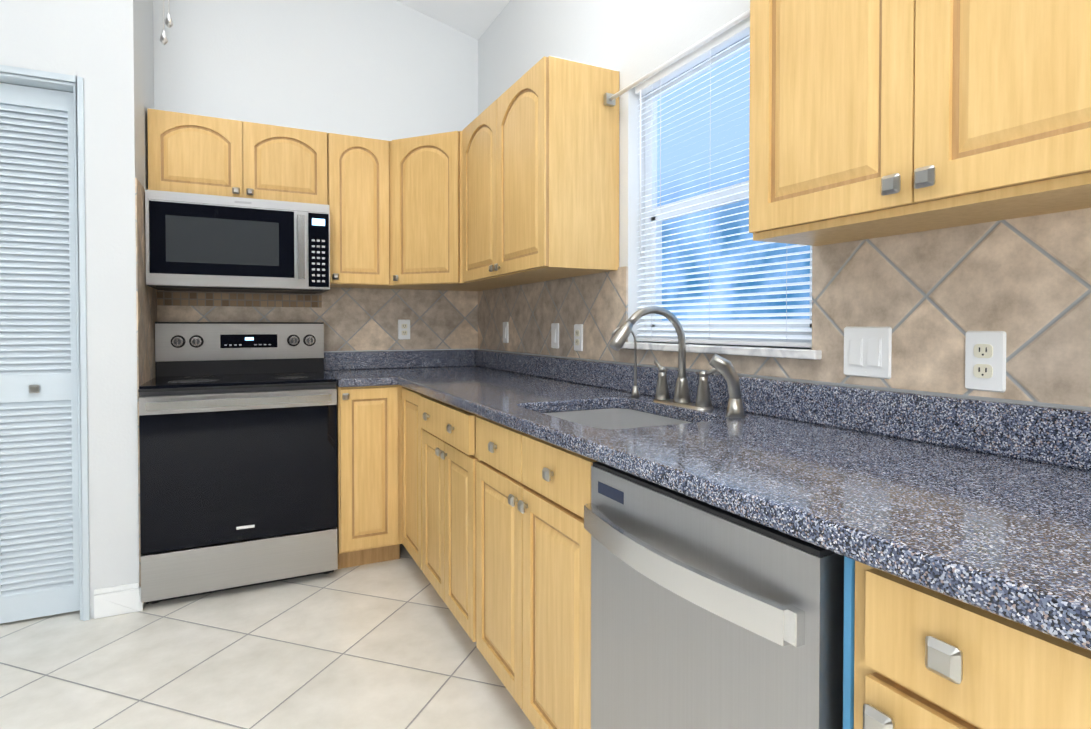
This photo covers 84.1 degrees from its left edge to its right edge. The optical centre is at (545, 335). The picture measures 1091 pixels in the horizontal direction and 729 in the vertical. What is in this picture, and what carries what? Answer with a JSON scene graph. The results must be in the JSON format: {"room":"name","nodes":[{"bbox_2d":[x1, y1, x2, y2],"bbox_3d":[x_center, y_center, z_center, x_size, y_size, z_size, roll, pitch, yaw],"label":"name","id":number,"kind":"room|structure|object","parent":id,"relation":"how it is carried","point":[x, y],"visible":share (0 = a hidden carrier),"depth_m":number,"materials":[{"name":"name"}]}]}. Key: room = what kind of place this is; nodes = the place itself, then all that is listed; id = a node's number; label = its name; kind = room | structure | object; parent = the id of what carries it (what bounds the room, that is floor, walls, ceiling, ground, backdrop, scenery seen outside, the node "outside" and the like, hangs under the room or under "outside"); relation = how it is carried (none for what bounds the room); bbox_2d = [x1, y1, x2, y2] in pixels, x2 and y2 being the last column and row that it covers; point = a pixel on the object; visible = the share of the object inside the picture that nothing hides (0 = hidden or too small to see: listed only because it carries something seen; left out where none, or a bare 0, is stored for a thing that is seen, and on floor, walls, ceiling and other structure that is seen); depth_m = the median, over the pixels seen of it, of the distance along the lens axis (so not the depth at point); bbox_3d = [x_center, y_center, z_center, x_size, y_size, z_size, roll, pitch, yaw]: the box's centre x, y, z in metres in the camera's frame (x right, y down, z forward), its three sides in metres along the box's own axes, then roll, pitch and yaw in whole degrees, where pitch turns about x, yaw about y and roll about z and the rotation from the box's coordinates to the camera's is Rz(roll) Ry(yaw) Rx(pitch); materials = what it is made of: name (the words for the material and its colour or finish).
{"room":"kitchen","nodes":[
{"label":"kitchen","id":0,"kind":"room"},
{"bbox_2d":[0,0,153,618],"bbox_3d":[-3.724,-1.169,1.750,4.310,4.600,0.609,0,1,-26],"label":"wall","id":1,"kind":"structure","parent":0,"point":[104,49],"depth_m":2.41,"materials":[{"name":"white paint"}]},
{"bbox_2d":[0,83,79,623],"bbox_3d":[-2.137,0.072,2.317,0.582,2.077,0.079,0,1,-26],"label":"closet door","id":2,"kind":"structure","parent":1,"relation":"in","point":[39,542],"depth_m":2.38,"materials":[{"name":"white wood"}]},
{"bbox_2d":[0,65,89,620],"bbox_3d":[-2.125,0.059,2.293,0.654,2.131,0.152,0,1,-26],"label":"door frame","id":3,"kind":"structure","parent":1,"relation":"attached to","point":[74,85],"depth_m":2.36,"materials":[{"name":"grey paint"}]},
{"bbox_2d":[94,583,144,618],"bbox_3d":[-3.586,1.078,1.522,4.324,0.115,0.046,0,1,-26],"label":"baseboard","id":4,"kind":"structure","parent":1,"relation":"attached to","point":[117,600],"depth_m":2.43,"materials":[{"name":"white paint"}]},
{"bbox_2d":[0,544,534,728],"bbox_3d":[-1.293,1.206,-1.048,6.150,0.060,8.150,0,1,-26],"label":"floor","id":5,"kind":"structure","parent":0,"point":[390,644],"depth_m":2.08,"materials":[{"name":"tile"}]},
{"bbox_2d":[138,322,337,603],"bbox_3d":[-1.420,0.524,2.857,0.762,1.180,0.660,0,1,-26],"label":"range","id":6,"kind":"object","parent":5,"relation":"on","point":[238,450],"visible":1,"depth_m":2.64,"materials":[{"name":"grey"}]},
{"bbox_2d":[336,385,395,568],"bbox_3d":[-0.958,0.672,3.139,0.299,0.876,0.623,0,1,-26],"label":"base cabinet","id":7,"kind":"object","parent":5,"relation":"on","point":[366,415],"depth_m":2.85,"materials":[{"name":"brown wood"}]},
{"bbox_2d":[324,306,1090,650],"bbox_3d":[-0.028,0.174,1.940,0.911,0.531,3.570,0,1,-26],"label":"countertop","id":8,"kind":"structure","parent":7,"relation":"on","point":[982,504],"depth_m":1.10,"materials":[{"name":"stone"}]},
{"bbox_2d":[543,306,744,428],"bbox_3d":[0.232,0.177,1.765,0.495,0.531,0.547,0,1,-26],"label":"sink","id":9,"kind":"object","parent":8,"relation":"on","point":[635,411],"depth_m":1.86,"materials":[{"name":"silver metal"}]},
{"bbox_2d":[396,385,415,561],"bbox_3d":[-0.335,0.676,2.873,0.637,0.876,0.365,0,1,-26],"label":"base cabinet","id":10,"kind":"object","parent":5,"relation":"on","point":[405,459],"depth_m":2.86,"materials":[{"name":"brown wood"}]},
{"bbox_2d":[412,390,463,628],"bbox_3d":[-0.106,0.683,2.412,0.637,0.876,0.663,0,1,-26],"label":"base cabinet","id":11,"kind":"object","parent":5,"relation":"on","point":[437,426],"depth_m":2.31,"materials":[{"name":"brown wood"}]},
{"bbox_2d":[464,410,597,728],"bbox_3d":[0.208,0.693,1.778,0.637,0.876,0.752,0,1,-26],"label":"base cabinet","id":12,"kind":"object","parent":5,"relation":"on","point":[480,519],"depth_m":1.59,"materials":[{"name":"brown wood"}]},
{"bbox_2d":[584,462,854,728],"bbox_3d":[0.480,0.706,1.152,0.673,0.870,0.600,0,1,-26],"label":"dishwasher","id":13,"kind":"object","parent":5,"relation":"on","point":[704,615],"visible":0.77,"depth_m":0.95,"materials":[{"name":"grey metal"}]},
{"bbox_2d":[854,561,1090,728],"bbox_3d":[0.772,0.711,0.655,0.624,0.876,0.542,0,1,-26],"label":"base cabinet","id":14,"kind":"object","parent":5,"relation":"on","point":[925,658],"depth_m":0.63,"materials":[{"name":"brown wood"}]},
{"bbox_2d":[153,0,478,351],"bbox_3d":[-3.069,-1.180,2.499,6.150,4.600,0.150,0,1,-26],"label":"wall","id":15,"kind":"structure","parent":0,"point":[389,70],"depth_m":3.32,"materials":[{"name":"white paint"}]},
{"bbox_2d":[147,108,246,197],"bbox_3d":[-1.678,-0.838,2.927,0.382,0.376,0.322,0,1,-26],"label":"upper cabinet","id":16,"kind":"object","parent":15,"relation":"attached to","point":[188,153],"depth_m":2.79,"materials":[{"name":"brown wood"}]},
{"bbox_2d":[145,190,329,293],"bbox_3d":[-1.476,-0.431,2.956,0.758,0.418,0.459,0,1,-26],"label":"microwave","id":17,"kind":"object","parent":16,"relation":"attached to","point":[203,243],"visible":1,"depth_m":2.78,"materials":[{"name":"grey metal"}]},
{"bbox_2d":[247,122,330,207],"bbox_3d":[-1.336,-0.840,3.097,0.382,0.376,0.322,0,1,-26],"label":"upper cabinet","id":18,"kind":"object","parent":15,"relation":"attached to","point":[289,164],"depth_m":2.96,"materials":[{"name":"brown wood"}]},
{"bbox_2d":[329,133,386,288],"bbox_3d":[-1.026,-0.649,3.253,0.303,0.763,0.322,0,1,-26],"label":"upper cabinet","id":19,"kind":"object","parent":15,"relation":"attached to","point":[358,210],"depth_m":3.11,"materials":[{"name":"brown wood"}]},
{"bbox_2d":[396,0,509,39],"bbox_3d":[-1.327,-2.522,-1.207,6.300,1.632,8.300,0,1,-26],"label":"ceiling","id":20,"kind":"structure","parent":0,"point":[475,19],"depth_m":3.48,"materials":[{"name":"white paint"}]},
{"bbox_2d":[160,0,172,44],"bbox_3d":[-0.925,-1.237,1.468,0.029,1.054,0.018,0,1,-26],"label":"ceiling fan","id":21,"kind":"object","parent":20,"relation":"hanging from","point":[168,22],"visible":1,"depth_m":1.47,"materials":[{"name":"silver metal"}]},
{"bbox_2d":[478,0,1090,410],"bbox_3d":[1.429,-1.144,0.180,0.150,4.600,8.000,0,1,-26],"label":"wall","id":22,"kind":"structure","parent":0,"point":[630,40],"depth_m":2.31,"materials":[{"name":"white paint"}]},
{"bbox_2d":[387,131,495,290],"bbox_3d":[-0.544,-0.650,3.308,0.607,0.763,0.652,0,1,-26],"label":"upper cabinet","id":23,"kind":"object","parent":22,"relation":"attached to","point":[423,171],"depth_m":3.10,"materials":[{"name":"brown wood"}]},
{"bbox_2d":[459,105,548,287],"bbox_3d":[-0.167,-0.643,2.870,0.321,0.763,0.460,0,1,-26],"label":"upper cabinet","id":24,"kind":"object","parent":22,"relation":"attached to","point":[475,139],"depth_m":2.85,"materials":[{"name":"brown wood"}]},
{"bbox_2d":[491,56,618,279],"bbox_3d":[0.037,-0.637,2.458,0.321,0.763,0.460,0,1,-26],"label":"upper cabinet","id":25,"kind":"object","parent":22,"relation":"attached to","point":[555,139],"depth_m":2.28,"materials":[{"name":"brown wood"}]},
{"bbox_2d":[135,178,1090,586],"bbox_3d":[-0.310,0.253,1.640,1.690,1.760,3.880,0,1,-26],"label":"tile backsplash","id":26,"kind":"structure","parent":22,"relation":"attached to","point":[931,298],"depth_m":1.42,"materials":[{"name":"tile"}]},
{"bbox_2d":[398,320,409,339],"bbox_3d":[-0.824,-0.037,3.531,0.072,0.117,0.009,0,1,-26],"label":"electrical outlet plate","id":27,"kind":"object","parent":26,"relation":"attached to","point":[403,325],"depth_m":3.53,"materials":[{"name":"white plastic"}]},
{"bbox_2d":[503,322,508,342],"bbox_3d":[-0.223,-0.018,3.327,0.012,0.117,0.072,0,1,-26],"label":"electrical outlet plate","id":28,"kind":"object","parent":26,"relation":"attached to","point":[505,324],"depth_m":3.31,"materials":[{"name":"white plastic"}]},
{"bbox_2d":[551,323,558,348],"bbox_3d":[0.041,0.000,2.794,0.012,0.117,0.072,0,1,-26],"label":"light switch","id":29,"kind":"object","parent":26,"relation":"attached to","point":[554,326],"depth_m":2.78,"materials":[{"name":"white plastic"}]},
{"bbox_2d":[574,324,582,350],"bbox_3d":[0.140,0.008,2.600,0.009,0.117,0.072,0,1,-26],"label":"electrical outlet plate","id":30,"kind":"object","parent":26,"relation":"attached to","point":[578,328],"depth_m":2.59,"materials":[{"name":"white plastic"}]},
{"bbox_2d":[844,327,891,378],"bbox_3d":[0.736,0.037,1.393,0.012,0.117,0.118,0,1,-26],"label":"light switch","id":31,"kind":"object","parent":26,"relation":"attached to","point":[867,351],"depth_m":1.39,"materials":[{"name":"white plastic"}]},
{"bbox_2d":[965,331,1006,392],"bbox_3d":[0.848,0.049,1.171,0.009,0.117,0.072,0,1,-26],"label":"electrical outlet plate","id":32,"kind":"object","parent":26,"relation":"attached to","point":[985,351],"depth_m":1.16,"materials":[{"name":"white plastic"}]},
{"bbox_2d":[604,9,749,106],"bbox_3d":[0.438,-0.886,1.891,0.040,0.040,0.903,0,1,-26],"label":"curtain rod","id":33,"kind":"object","parent":22,"relation":"attached to","point":[609,99],"visible":0.97,"depth_m":1.92,"materials":[{"name":"white plastic"}]},
{"bbox_2d":[622,342,821,359],"bbox_3d":[0.521,0.041,1.923,0.117,0.024,0.895,0,1,-26],"label":"window sill","id":34,"kind":"structure","parent":22,"relation":"attached to","point":[794,353],"depth_m":1.75,"materials":[{"name":"stone"}]},
{"bbox_2d":[645,34,811,347],"bbox_3d":[0.584,-0.452,1.946,0.055,0.963,0.835,0,1,-26],"label":"window","id":35,"kind":"structure","parent":22,"relation":"in","point":[692,146],"depth_m":2.02,"materials":[{"name":"white plastic"}]},
{"bbox_2d":[635,16,811,346],"bbox_3d":[0.528,-0.452,1.919,0.046,0.954,0.811,0,1,-26],"label":"window blinds","id":36,"kind":"object","parent":35,"relation":"attached to","point":[728,37],"visible":0.65,"depth_m":1.91,"materials":[{"name":"white plastic"}]},
{"bbox_2d":[749,0,942,245],"bbox_3d":[0.664,-0.659,1.282,0.242,0.875,0.392,0,1,-26],"label":"upper cabinet","id":37,"kind":"object","parent":22,"relation":"attached to","point":[875,118],"depth_m":1.23,"materials":[{"name":"brown wood"}]},
{"bbox_2d":[899,0,1090,227],"bbox_3d":[0.837,-0.654,0.933,0.242,0.875,0.386,0,1,-26],"label":"upper cabinet","id":38,"kind":"object","parent":22,"relation":"attached to","point":[995,95],"depth_m":0.96,"materials":[{"name":"brown wood"}]}
]}

